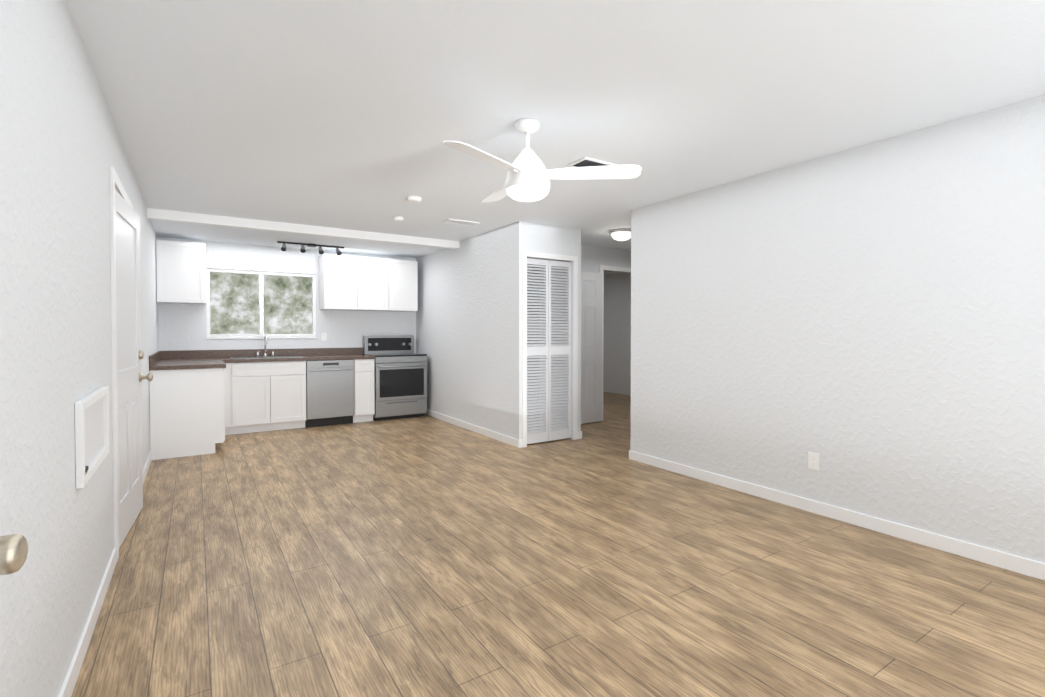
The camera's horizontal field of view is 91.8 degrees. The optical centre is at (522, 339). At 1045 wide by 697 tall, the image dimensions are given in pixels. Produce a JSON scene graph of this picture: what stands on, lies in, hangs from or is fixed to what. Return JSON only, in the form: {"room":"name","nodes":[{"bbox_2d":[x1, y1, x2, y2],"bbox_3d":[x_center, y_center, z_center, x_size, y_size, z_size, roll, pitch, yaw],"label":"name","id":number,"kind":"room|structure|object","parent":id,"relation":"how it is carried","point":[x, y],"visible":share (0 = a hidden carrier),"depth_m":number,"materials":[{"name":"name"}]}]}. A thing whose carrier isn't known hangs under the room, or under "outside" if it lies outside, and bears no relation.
{"room":"empty living room","nodes":[
{"label":"empty living room","id":0,"kind":"room"},
{"bbox_2d":[0,534,27,575],"bbox_3d":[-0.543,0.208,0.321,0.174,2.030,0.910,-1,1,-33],"label":"door knob","id":1,"kind":"object","parent":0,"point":[13,552],"depth_m":0.67,"materials":[{"name":"silver"}]},
{"bbox_2d":[0,0,157,696],"bbox_3d":[-2.312,-0.012,2.772,0.120,2.420,8.250,-1,1,-33],"label":"wall","id":2,"kind":"structure","parent":0,"point":[62,150],"depth_m":1.59,"materials":[{"name":"white paint"}]},
{"bbox_2d":[75,386,108,488],"bbox_3d":[-1.822,0.388,2.154,0.023,0.320,0.670,-1,1,-33],"label":"access panel","id":3,"kind":"object","parent":2,"relation":"attached to","point":[91,431],"visible":1,"depth_m":2.08,"materials":[{"name":"white plastic"}]},
{"bbox_2d":[58,452,151,696],"bbox_3d":[-1.832,1.165,2.171,0.013,0.085,6.490,-1,1,-33],"label":"baseboard","id":4,"kind":"structure","parent":2,"relation":"attached to","point":[71,677],"depth_m":2.02,"materials":[{"name":"white wood"}]},
{"bbox_2d":[109,166,132,561],"bbox_3d":[-2.519,0.131,3.110,0.136,2.125,1.030,-1,1,-33],"label":"door frame","id":5,"kind":"structure","parent":2,"relation":"attached to","point":[115,181],"depth_m":2.72,"materials":[{"name":"white wood"}]},
{"bbox_2d":[115,190,152,547],"bbox_3d":[-2.439,0.165,3.161,0.175,2.030,0.866,-1,1,-33],"label":"door","id":6,"kind":"structure","parent":2,"relation":"in","point":[130,356],"depth_m":3.16,"materials":[{"name":"painted wood"},{"name":"metal"}]},
{"bbox_2d":[149,351,160,364],"bbox_3d":[-3.982,0.197,5.493,0.020,0.100,1.527,-1,1,-33],"label":"backsplash","id":7,"kind":"structure","parent":2,"relation":"attached to","point":[155,357],"depth_m":5.21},
{"bbox_2d":[157,237,415,352],"bbox_3d":[-3.092,-0.077,7.090,3.500,2.420,0.150,-1,1,-33],"label":"wall","id":8,"kind":"structure","parent":0,"point":[182,326],"depth_m":6.83,"materials":[{"name":"white paint"}]},
{"bbox_2d":[156,239,205,304],"bbox_3d":[-4.120,-0.800,6.122,0.486,0.725,0.335,-1,1,-33],"label":"upper cabinet","id":9,"kind":"object","parent":8,"relation":"attached to","point":[180,272],"visible":1,"depth_m":5.98,"materials":[{"name":"white wood"}]},
{"bbox_2d":[161,349,360,356],"bbox_3d":[-3.384,0.177,6.800,2.443,0.100,0.019,-1,1,-33],"label":"backsplash","id":10,"kind":"structure","parent":8,"relation":"attached to","point":[241,352],"depth_m":6.66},
{"bbox_2d":[206,268,316,338],"bbox_3d":[-3.472,-0.463,6.797,1.310,0.900,0.100,-1,1,-33],"label":"kitchen window","id":11,"kind":"structure","parent":8,"relation":"in","point":[244,304],"depth_m":6.76,"materials":[{"name":"white"}]},
{"bbox_2d":[321,333,326,340],"bbox_3d":[-2.813,-0.038,7.175,0.070,0.115,0.008,-1,1,-33],"label":"outlet","id":12,"kind":"object","parent":8,"relation":"attached to","point":[323,336],"visible":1,"depth_m":7.17,"materials":[{"name":"white plastic"}]},
{"bbox_2d":[319,254,362,309],"bbox_3d":[-2.563,-0.793,7.128,0.501,0.750,0.335,-1,1,-33],"label":"upper cabinet","id":13,"kind":"object","parent":8,"relation":"attached to","point":[352,283],"depth_m":7.00,"materials":[{"name":"white wood"}]},
{"bbox_2d":[363,257,394,310],"bbox_3d":[-2.215,-0.796,7.353,0.560,0.750,0.335,-1,1,-33],"label":"upper cabinet","id":14,"kind":"object","parent":8,"relation":"attached to","point":[378,273],"depth_m":7.26,"materials":[{"name":"white wood"}]},
{"bbox_2d":[391,259,417,311],"bbox_3d":[-1.867,-0.800,7.578,0.501,0.750,0.335,-1,1,-33],"label":"upper cabinet","id":15,"kind":"object","parent":8,"relation":"attached to","point":[406,271],"depth_m":7.48,"materials":[{"name":"white wood"}]},
{"bbox_2d":[151,220,444,257],"bbox_3d":[-2.649,-1.262,6.405,3.280,0.030,1.450,-1,1,-33],"label":"ceiling soffit","id":16,"kind":"structure","parent":0,"point":[168,229],"depth_m":6.30,"materials":[{"name":"white paint"}]},
{"bbox_2d":[277,241,343,255],"bbox_3d":[-2.761,-1.188,6.635,0.820,0.123,0.112,-1,1,-33],"label":"track light","id":17,"kind":"object","parent":16,"relation":"attached to","point":[321,251],"visible":1,"depth_m":6.59,"materials":[{"name":"black metal"}]},
{"bbox_2d":[416,221,524,439],"bbox_3d":[-1.211,-0.080,7.294,0.080,2.420,4.450,-1,1,-33],"label":"wall","id":18,"kind":"structure","parent":0,"point":[469,327],"depth_m":6.22,"materials":[{"name":"white paint"}]},
{"bbox_2d":[424,409,519,447],"bbox_3d":[-0.853,1.097,6.672,0.013,0.085,3.013,-1,1,-33],"label":"baseboard","id":19,"kind":"structure","parent":18,"relation":"attached to","point":[489,433],"depth_m":6.19,"materials":[{"name":"white wood"}]},
{"bbox_2d":[527,264,538,430],"bbox_3d":[-0.082,-0.064,6.238,0.670,2.420,0.050,-1,1,-33],"label":"wall","id":20,"kind":"structure","parent":0,"point":[532,334],"depth_m":6.34,"materials":[{"name":"grey paint"}]},
{"bbox_2d":[525,222,580,439],"bbox_3d":[0.327,-0.056,5.699,0.770,2.420,0.100,-1,1,-33],"label":"wall","id":21,"kind":"structure","parent":0,"point":[543,238],"depth_m":5.75,"materials":[{"name":"white paint"}]},
{"bbox_2d":[527,258,570,443],"bbox_3d":[0.289,0.127,5.663,0.637,2.025,0.051,-1,1,-33],"label":"bifold closet door","id":22,"kind":"structure","parent":21,"relation":"in","point":[549,350],"depth_m":5.67,"materials":[{"name":"white wood"}]},
{"bbox_2d":[522,251,577,446],"bbox_3d":[0.314,0.102,5.624,0.755,2.105,0.016,-1,1,-33],"label":"trim","id":23,"kind":"structure","parent":21,"relation":"attached to","point":[526,254],"depth_m":5.55,"materials":[{"name":"white wood"}]},
{"bbox_2d":[520,431,581,447],"bbox_3d":[0.329,1.112,5.651,0.863,0.085,0.013,-1,1,-33],"label":"baseboard","id":24,"kind":"structure","parent":21,"relation":"attached to","point":[579,437],"depth_m":5.85,"materials":[{"name":"white wood"}]},
{"bbox_2d":[539,265,566,427],"bbox_3d":[0.405,-0.064,6.195,0.100,2.420,0.650,-1,1,-33],"label":"wall","id":25,"kind":"structure","parent":0,"point":[554,323],"depth_m":6.11,"materials":[{"name":"white paint"}]},
{"bbox_2d":[66,0,1044,274],"bbox_3d":[0.484,-1.311,5.335,7.980,0.100,9.950,-1,1,-33],"label":"ceiling","id":26,"kind":"structure","parent":0,"point":[346,114],"depth_m":2.48,"materials":[{"name":"white paint"}]},
{"bbox_2d":[147,208,458,248],"bbox_3d":[-2.228,-1.222,5.755,3.280,0.090,0.100,-1,1,-33],"label":"beam","id":27,"kind":"structure","parent":26,"relation":"attached to","point":[197,218],"depth_m":5.51,"materials":[{"name":"white paint"}]},
{"bbox_2d":[393,216,402,220],"bbox_3d":[-1.276,-1.240,5.204,0.100,0.036,0.100,-1,1,-33],"label":"smoke detector","id":28,"kind":"object","parent":26,"relation":"attached to","point":[397,218],"visible":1,"depth_m":5.17,"materials":[{"name":"white plastic"}]},
{"bbox_2d":[406,196,420,202],"bbox_3d":[-0.954,-1.229,4.447,0.130,0.036,0.130,-1,1,-33],"label":"smoke detector","id":29,"kind":"object","parent":26,"relation":"attached to","point":[414,199],"visible":1,"depth_m":4.41,"materials":[{"name":"white plastic"}]},
{"bbox_2d":[443,218,479,225],"bbox_3d":[-0.657,-1.256,5.425,0.360,0.012,0.160,-1,1,-33],"label":"ceiling vent","id":30,"kind":"object","parent":26,"relation":"in","point":[461,222],"visible":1,"depth_m":5.41,"materials":[{"name":"white metal"}]},
{"bbox_2d":[443,118,641,201],"bbox_3d":[-0.062,-1.006,2.918,1.110,0.436,1.057,-1,1,-33],"label":"ceiling fan","id":31,"kind":"object","parent":26,"relation":"hanging from","point":[529,176],"visible":1,"depth_m":2.79,"materials":[{"name":"white plastic"}]},
{"bbox_2d":[567,157,616,166],"bbox_3d":[0.493,-1.228,3.573,0.300,0.012,0.200,-1,1,-33],"label":"ceiling vent","id":32,"kind":"object","parent":26,"relation":"in","point":[585,162],"visible":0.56,"depth_m":3.52,"materials":[{"name":"white metal"}]},
{"bbox_2d":[609,228,630,240],"bbox_3d":[1.164,-1.214,5.925,0.300,0.110,0.300,-1,1,-33],"label":"hall ceiling light","id":33,"kind":"object","parent":26,"relation":"attached to","point":[623,234],"visible":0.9,"depth_m":5.83,"materials":[{"name":"white glass"}]},
{"bbox_2d":[71,392,1044,696],"bbox_3d":[0.484,1.209,5.373,7.980,0.100,9.950,-1,1,-33],"label":"floor","id":34,"kind":"structure","parent":0,"point":[425,556],"depth_m":2.46,"materials":[{"name":"brown wood"}]},
{"bbox_2d":[149,369,228,459],"bbox_3d":[-3.470,0.725,5.267,0.625,0.870,0.524,-1,1,-33],"label":"base cabinet","id":35,"kind":"object","parent":34,"relation":"on","point":[202,402],"depth_m":5.04,"materials":[{"name":"white wood"}]},
{"bbox_2d":[149,361,224,368],"bbox_3d":[-3.557,0.268,5.405,0.637,0.040,0.921,-1,1,-33],"label":"countertop","id":36,"kind":"structure","parent":35,"relation":"on","point":[160,364],"depth_m":5.12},
{"bbox_2d":[241,361,305,433],"bbox_3d":[-3.282,0.707,6.520,0.828,0.870,0.614,-1,1,-33],"label":"base cabinet","id":37,"kind":"object","parent":34,"relation":"on","point":[273,393],"depth_m":6.28,"materials":[{"name":"white wood"}]},
{"bbox_2d":[161,353,374,360],"bbox_3d":[-3.219,0.251,6.546,2.443,0.040,0.627,-1,1,-33],"label":"countertop","id":38,"kind":"structure","parent":37,"relation":"on","point":[328,356],"depth_m":6.40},
{"bbox_2d":[305,359,353,427],"bbox_3d":[-2.664,0.703,6.883,0.596,0.866,0.642,-1,1,-33],"label":"dishwasher","id":39,"kind":"object","parent":34,"relation":"on","point":[329,392],"visible":0.88,"depth_m":6.65,"materials":[{"name":"silver metal"}]},
{"bbox_2d":[353,361,374,422],"bbox_3d":[-2.312,0.697,7.147,0.274,0.870,0.614,-1,1,-33],"label":"base cabinet","id":40,"kind":"object","parent":34,"relation":"on","point":[364,393],"depth_m":6.90,"materials":[{"name":"white wood"}]},
{"bbox_2d":[363,335,426,420],"bbox_3d":[-1.850,0.536,7.389,0.764,1.185,0.671,-1,1,-33],"label":"stove","id":41,"kind":"object","parent":34,"relation":"on","point":[400,377],"visible":0.98,"depth_m":7.21,"materials":[{"name":"silver metal"}]},
{"bbox_2d":[581,244,630,272],"bbox_3d":[1.649,-0.083,7.447,3.350,2.420,0.100,-1,1,-33],"label":"wall","id":42,"kind":"structure","parent":0,"point":[593,258],"depth_m":7.02,"materials":[{"name":"white paint"}]},
{"bbox_2d":[581,271,601,423],"bbox_3d":[0.775,0.111,6.751,0.761,2.030,0.080,-1,1,-33],"label":"hall door","id":43,"kind":"structure","parent":42,"relation":"in","point":[591,346],"depth_m":6.84,"materials":[{"name":"white wood"}]},
{"bbox_2d":[600,265,630,420],"bbox_3d":[1.431,0.047,7.298,0.930,2.165,0.116,-1,1,-33],"label":"door frame","id":44,"kind":"structure","parent":42,"relation":"attached to","point":[613,268],"depth_m":7.03,"materials":[{"name":"white wood"}]},
{"bbox_2d":[603,273,630,395],"bbox_3d":[3.690,-0.083,7.486,0.120,2.420,9.650,-1,1,-33],"label":"wall","id":45,"kind":"structure","parent":0,"point":[617,340],"depth_m":10.14,"materials":[{"name":"white paint"}]},
{"bbox_2d":[630,94,1044,562],"bbox_3d":[2.216,-0.019,3.229,0.120,2.420,4.100,-1,1,-33],"label":"wall","id":46,"kind":"structure","parent":0,"point":[866,322],"depth_m":3.17,"materials":[{"name":"white paint"}]},
{"bbox_2d":[808,452,818,470],"bbox_3d":[1.993,0.833,3.467,0.008,0.115,0.070,-1,1,-33],"label":"outlet","id":47,"kind":"object","parent":46,"relation":"attached to","point":[813,461],"visible":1,"depth_m":3.46,"materials":[{"name":"white plastic"}]},
{"bbox_2d":[630,450,1044,580],"bbox_3d":[2.133,1.149,3.252,0.013,0.085,4.000,-1,1,-33],"label":"baseboard","id":48,"kind":"structure","parent":46,"relation":"attached to","point":[1015,563],"depth_m":3.17,"materials":[{"name":"white wood"}]}
]}

